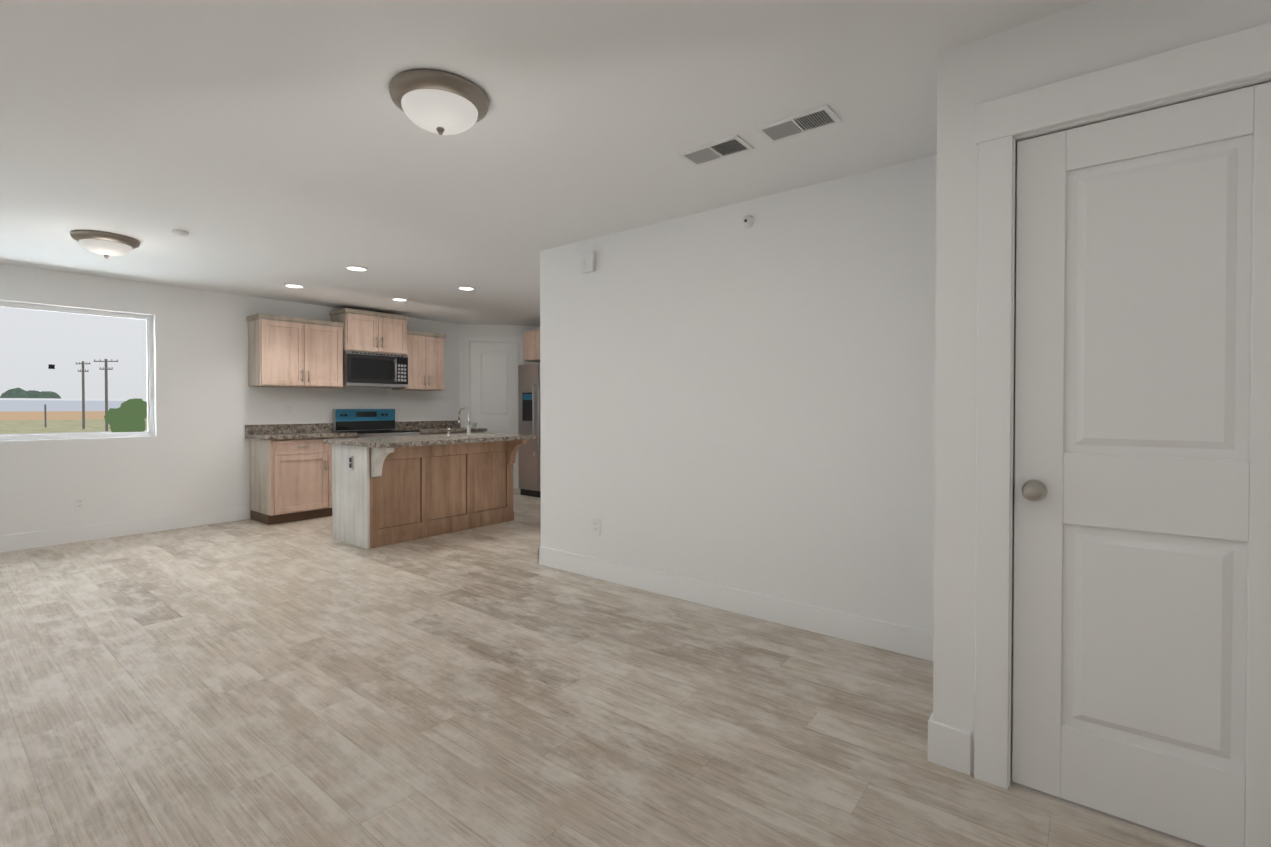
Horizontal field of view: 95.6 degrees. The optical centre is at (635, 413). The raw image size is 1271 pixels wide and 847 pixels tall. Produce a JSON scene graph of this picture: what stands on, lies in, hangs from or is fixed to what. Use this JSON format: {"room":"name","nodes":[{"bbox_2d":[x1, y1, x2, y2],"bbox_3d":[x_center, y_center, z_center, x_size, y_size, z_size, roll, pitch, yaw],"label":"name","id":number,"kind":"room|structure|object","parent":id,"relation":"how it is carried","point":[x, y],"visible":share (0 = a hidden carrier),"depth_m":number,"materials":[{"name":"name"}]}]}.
{"room":"living room","nodes":[
{"label":"living room","id":0,"kind":"room"},
{"bbox_2d":[0,263,459,535],"bbox_3d":[-4.527,-0.059,5.864,0.150,2.400,6.500,1,1,38],"label":"wall","id":1,"kind":"structure","parent":0,"point":[191,455],"depth_m":5.72,"materials":[{"name":"white paint"}]},
{"bbox_2d":[0,301,153,440],"bbox_3d":[-5.289,-0.360,4.936,0.060,1.176,1.806,1,1,38],"label":"window","id":2,"kind":"structure","parent":1,"relation":"in","point":[150,373],"depth_m":5.38,"materials":[{"name":"white plastic"}]},
{"bbox_2d":[74,497,84,510],"bbox_3d":[-4.983,0.810,5.164,0.008,0.116,0.072,1,1,38],"label":"outlet","id":3,"kind":"object","parent":1,"relation":"attached to","point":[79,503],"visible":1,"depth_m":5.16,"materials":[{"name":"white plastic"}]},
{"bbox_2d":[0,506,249,552],"bbox_3d":[-5.304,1.085,4.752,0.014,0.140,3.710,1,1,38],"label":"baseboard","id":4,"kind":"structure","parent":1,"relation":"attached to","point":[20,541],"depth_m":5.35,"materials":[{"name":"white wood"}]},
{"bbox_2d":[286,404,292,414],"bbox_3d":[-3.916,-0.047,6.516,0.008,0.116,0.072,1,1,38],"label":"outlet","id":5,"kind":"object","parent":1,"relation":"attached to","point":[289,409],"visible":1,"depth_m":6.51,"materials":[{"name":"white plastic"}]},
{"bbox_2d":[246,313,343,387],"bbox_3d":[-3.760,-0.670,6.413,0.365,0.750,0.874,1,1,38],"label":"upper cabinet","id":6,"kind":"object","parent":1,"relation":"attached to","point":[284,351],"visible":1,"depth_m":6.25,"materials":[{"name":"brown wood"}]},
{"bbox_2d":[330,308,408,354],"bbox_3d":[-3.230,-0.976,7.034,0.430,0.483,0.788,1,1,38],"label":"upper cabinet","id":7,"kind":"object","parent":1,"relation":"attached to","point":[372,332],"visible":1,"depth_m":6.87,"materials":[{"name":"brown wood"}]},
{"bbox_2d":[343,351,407,387],"bbox_3d":[-3.221,-0.528,7.032,0.453,0.400,0.750,1,1,38],"label":"microwave","id":8,"kind":"object","parent":7,"relation":"attached to","point":[369,369],"visible":0.98,"depth_m":6.89,"materials":[{"name":"silver metal"}]},
{"bbox_2d":[392,330,445,390],"bbox_3d":[-2.840,-0.684,7.588,0.365,0.750,0.584,1,1,38],"label":"upper cabinet","id":9,"kind":"object","parent":1,"relation":"attached to","point":[425,352],"visible":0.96,"depth_m":7.49,"materials":[{"name":"brown wood"}]},
{"bbox_2d":[460,324,539,489],"bbox_3d":[-1.867,-0.090,8.438,1.345,2.400,0.120,0,1,-7],"label":"wall","id":10,"kind":"structure","parent":0,"point":[492,330],"depth_m":8.32,"materials":[{"name":"white paint"}]},
{"bbox_2d":[464,335,523,489],"bbox_3d":[-2.039,-0.006,8.337,0.846,2.235,0.040,0,1,-7],"label":"door frame","id":11,"kind":"structure","parent":10,"relation":"attached to","point":[468,339],"depth_m":8.27,"materials":[{"name":"white wood"}]},
{"bbox_2d":[470,342,518,488],"bbox_3d":[-2.035,0.037,8.305,0.686,2.130,0.098,0,1,-7],"label":"pantry door","id":12,"kind":"structure","parent":10,"relation":"in","point":[493,387],"depth_m":8.32,"materials":[{"name":"white wood"}]},
{"bbox_2d":[540,249,551,548],"bbox_3d":[0.249,-0.055,5.565,0.120,2.400,3.020,1,1,38],"label":"wall","id":13,"kind":"structure","parent":0,"point":[545,378],"depth_m":4.38,"materials":[{"name":"white paint"}]},
{"bbox_2d":[0,0,1093,324],"bbox_3d":[-0.368,-1.276,3.131,9.990,0.100,7.590,1,1,38],"label":"ceiling","id":14,"kind":"structure","parent":0,"point":[262,148],"depth_m":2.45,"materials":[{"name":"white paint"}]},
{"bbox_2d":[70,230,139,258],"bbox_3d":[-3.721,-1.162,4.050,0.364,0.150,0.364,1,1,38],"label":"dome ceiling light","id":15,"kind":"object","parent":14,"relation":"attached to","point":[106,244],"visible":1,"depth_m":3.96,"materials":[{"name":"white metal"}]},
{"bbox_2d":[172,230,188,235],"bbox_3d":[-3.091,-1.224,3.912,0.090,0.024,0.090,1,1,38],"label":"ceiling detector","id":16,"kind":"object","parent":14,"relation":"attached to","point":[179,232],"visible":1,"depth_m":3.89,"materials":[{"name":"white plastic"}]},
{"bbox_2d":[284,284,304,287],"bbox_3d":[-3.345,-1.251,5.647,0.180,0.011,0.180,1,1,38],"label":"recessed light","id":17,"kind":"object","parent":14,"relation":"in","point":[295,285],"visible":1,"depth_m":5.62,"materials":[{"name":"white plastic"}]},
{"bbox_2d":[345,266,367,270],"bbox_3d":[-2.390,-1.242,4.938,0.180,0.011,0.180,1,1,38],"label":"recessed light","id":18,"kind":"object","parent":14,"relation":"in","point":[357,268],"visible":1,"depth_m":4.91,"materials":[{"name":"white plastic"}]},
{"bbox_2d":[391,298,407,300],"bbox_3d":[-2.606,-1.259,6.364,0.180,0.011,0.180,1,1,38],"label":"recessed light","id":19,"kind":"object","parent":14,"relation":"in","point":[400,299],"visible":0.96,"depth_m":6.34,"materials":[{"name":"white plastic"}]},
{"bbox_2d":[389,69,488,134],"bbox_3d":[-0.747,-1.140,2.204,0.364,0.150,0.364,1,1,38],"label":"dome ceiling light","id":20,"kind":"object","parent":14,"relation":"attached to","point":[440,102],"visible":1,"depth_m":2.11,"materials":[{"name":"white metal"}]},
{"bbox_2d":[457,286,475,289],"bbox_3d":[-1.692,-1.252,5.763,0.180,0.011,0.180,1,1,38],"label":"recessed light","id":21,"kind":"object","parent":14,"relation":"in","point":[465,288],"visible":1,"depth_m":5.74,"materials":[{"name":"white plastic"}]},
{"bbox_2d":[678,134,753,166],"bbox_3d":[0.371,-1.216,2.674,0.310,0.010,0.165,1,1,38],"label":"ceiling vent","id":22,"kind":"object","parent":14,"relation":"in","point":[733,145],"visible":1,"depth_m":2.67,"materials":[{"name":"white metal"}]},
{"bbox_2d":[755,104,841,142],"bbox_3d":[0.683,-1.213,2.423,0.310,0.010,0.165,1,1,38],"label":"ceiling vent","id":23,"kind":"object","parent":14,"relation":"in","point":[820,117],"visible":1,"depth_m":2.41,"materials":[{"name":"white metal"}]},
{"bbox_2d":[0,490,1204,846],"bbox_3d":[-0.368,1.224,3.161,9.990,0.100,7.590,1,1,38],"label":"floor","id":24,"kind":"structure","parent":0,"point":[312,682],"depth_m":2.28,"materials":[{"name":"laminate"}]},
{"bbox_2d":[249,437,354,524],"bbox_3d":[-3.651,0.698,6.354,0.630,0.875,0.860,1,1,38],"label":"base cabinet","id":25,"kind":"object","parent":24,"relation":"on","point":[290,480],"visible":0.69,"depth_m":6.06,"materials":[{"name":"brown wood"}]},
{"bbox_2d":[333,409,419,437],"bbox_3d":[-3.104,0.536,6.960,0.697,1.185,0.754,1,1,38],"label":"range","id":26,"kind":"object","parent":24,"relation":"on","point":[370,422],"visible":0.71,"depth_m":7.01,"materials":[{"name":"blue metal"}]},
{"bbox_2d":[332,441,527,548],"bbox_3d":[-1.941,0.707,5.634,0.884,0.876,1.594,1,1,38],"label":"kitchen island","id":27,"kind":"object","parent":24,"relation":"on","point":[388,490],"depth_m":5.28,"materials":[{"name":"brown wood"}]},
{"bbox_2d":[348,456,352,469],"bbox_3d":[-2.496,0.431,5.048,0.080,0.120,0.008,1,1,38],"label":"outlet","id":28,"kind":"object","parent":27,"relation":"attached to","point":[350,462],"visible":1,"depth_m":5.04,"materials":[{"name":"white plastic"}]},
{"bbox_2d":[324,433,535,448],"bbox_3d":[-1.944,0.249,5.622,1.000,0.040,1.680,1,1,38],"label":"island countertop","id":29,"kind":"structure","parent":27,"relation":"on","point":[457,438],"depth_m":5.24,"materials":[{"name":"grey stone"}]},
{"bbox_2d":[458,407,476,434],"bbox_3d":[-1.775,0.076,6.060,0.213,0.296,0.118,1,1,38],"label":"faucet","id":30,"kind":"object","parent":29,"relation":"on","point":[469,427],"visible":1,"depth_m":5.99,"materials":[{"name":"silver metal"}]},
{"bbox_2d":[420,431,483,434],"bbox_3d":[-2.599,0.682,7.697,0.630,0.875,1.010,1,1,38],"label":"base cabinet","id":31,"kind":"object","parent":24,"relation":"on","point":[452,433],"visible":0.08,"depth_m":7.51,"materials":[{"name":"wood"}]},
{"bbox_2d":[245,420,486,439],"bbox_3d":[-3.111,0.182,7.040,0.627,0.140,2.695,1,1,38],"label":"countertop","id":32,"kind":"structure","parent":31,"relation":"on","point":[288,431],"depth_m":6.59,"materials":[{"name":"stone"}]},
{"bbox_2d":[518,364,540,497],"bbox_3d":[-1.058,0.228,7.849,0.910,1.780,0.741,1,1,38],"label":"refrigerator","id":33,"kind":"object","parent":24,"relation":"on","point":[529,470],"visible":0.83,"depth_m":7.74,"materials":[{"name":"silver metal"}]},
{"bbox_2d":[551,155,936,631],"bbox_3d":[0.540,-0.030,3.495,2.890,2.400,0.120,1,1,38],"label":"wall","id":34,"kind":"structure","parent":0,"point":[735,404],"depth_m":3.27,"materials":[{"name":"white paint"}]},
{"bbox_2d":[581,251,595,273],"bbox_3d":[-0.335,-1.067,4.068,0.110,0.140,0.039,1,1,38],"label":"door chime","id":35,"kind":"object","parent":34,"relation":"attached to","point":[588,262],"visible":0.96,"depth_m":4.05,"materials":[{"name":"white plastic"}]},
{"bbox_2d":[592,518,599,534],"bbox_3d":[-0.280,0.798,4.066,0.072,0.116,0.008,1,1,38],"label":"outlet","id":36,"kind":"object","parent":34,"relation":"attached to","point":[595,526],"visible":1,"depth_m":4.06,"materials":[{"name":"white plastic"}]},
{"bbox_2d":[538,546,933,661],"bbox_3d":[0.404,1.099,3.529,2.890,0.140,0.017,1,1,38],"label":"baseboard","id":37,"kind":"structure","parent":34,"relation":"attached to","point":[906,640],"depth_m":3.29,"materials":[{"name":"white wood"}]},
{"bbox_2d":[742,215,753,227],"bbox_3d":[0.639,-1.105,3.309,0.072,0.072,0.032,1,1,38],"label":"sprinkler","id":38,"kind":"object","parent":34,"relation":"attached to","point":[747,221],"visible":1,"depth_m":3.30,"materials":[{"name":"white plastic"}]},
{"bbox_2d":[933,0,1270,774],"bbox_3d":[2.301,-0.001,1.024,3.170,2.400,0.120,1,1,38],"label":"wall","id":39,"kind":"structure","parent":0,"point":[1081,40],"depth_m":1.89,"materials":[{"name":"white paint"}]},
{"bbox_2d":[928,712,961,767],"bbox_3d":[1.267,1.114,2.283,0.034,0.140,0.834,1,1,38],"label":"baseboard","id":40,"kind":"structure","parent":39,"relation":"attached to","point":[950,746],"depth_m":1.94,"materials":[{"name":"white wood"}]},
{"bbox_2d":[974,22,1270,788],"bbox_3d":[1.478,0.100,1.657,0.860,2.184,0.141,1,1,38],"label":"door frame","id":41,"kind":"structure","parent":39,"relation":"attached to","point":[1208,67],"depth_m":1.82,"materials":[{"name":"white wood"}]},
{"bbox_2d":[1012,82,1270,846],"bbox_3d":[1.449,0.162,1.622,0.643,2.040,0.103,1,1,38],"label":"closet door","id":42,"kind":"structure","parent":39,"relation":"in","point":[1142,602],"depth_m":1.64,"materials":[{"name":"white wood"}]},
{"bbox_3d":[-0.002,-0.080,7.603,3.030,2.400,0.120,1,1,38],"label":"wall","id":43,"kind":"structure","parent":0,"visible":0},
{"bbox_2d":[524,330,539,361],"bbox_3d":[-1.000,-0.928,7.909,0.910,0.410,0.607,1,1,38],"label":"upper cabinet","id":44,"kind":"object","parent":43,"relation":"attached to","point":[531,346],"visible":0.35,"depth_m":7.85,"materials":[{"name":"brown wood"}]},
{"label":"outside","id":45,"kind":"structure","parent":0,"visible":0},
{"bbox_2d":[0,419,146,433],"bbox_3d":[-208.226,0.923,233.043,599.000,0.200,410.000,1,1,38],"label":"ground","id":46,"kind":"structure","parent":45,"point":[34,426],"depth_m":104.94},
{"bbox_2d":[0,411,146,434],"bbox_3d":[-142.024,0.669,174.843,233.000,1.700,300.000,1,1,38],"label":"dirt road","id":47,"kind":"structure","parent":46,"relation":"on","point":[39,415],"depth_m":158.51,"materials":[{"name":"brown soil"}]},
{"bbox_2d":[0,398,146,411],"bbox_3d":[-262.445,-2.615,227.829,22.000,7.000,155.000,1,1,38],"label":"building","id":48,"kind":"structure","parent":46,"relation":"on","point":[23,404],"depth_m":238.94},
{"bbox_2d":[44,359,117,430],"bbox_3d":[-89.118,-2.941,92.122,30.458,10.900,4.388,1,1,38],"label":"utility poles","id":49,"kind":"object","parent":46,"relation":"on","point":[106,369],"depth_m":92.48,"materials":[{"name":"brown wood"}]},
{"bbox_2d":[104,398,146,431],"bbox_3d":[-26.329,1.229,29.911,1.684,4.048,1.956,1,1,38],"label":"bush","id":50,"kind":"object","parent":46,"relation":"on","point":[129,415],"depth_m":29.50,"materials":[{"name":"green plant"}]},
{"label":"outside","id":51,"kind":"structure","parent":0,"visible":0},
{"bbox_2d":[0,388,61,398],"bbox_3d":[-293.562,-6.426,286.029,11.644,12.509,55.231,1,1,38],"label":"tree","id":52,"kind":"object","parent":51,"point":[16,393],"depth_m":278.93,"materials":[{"name":"green plant"}]}
]}

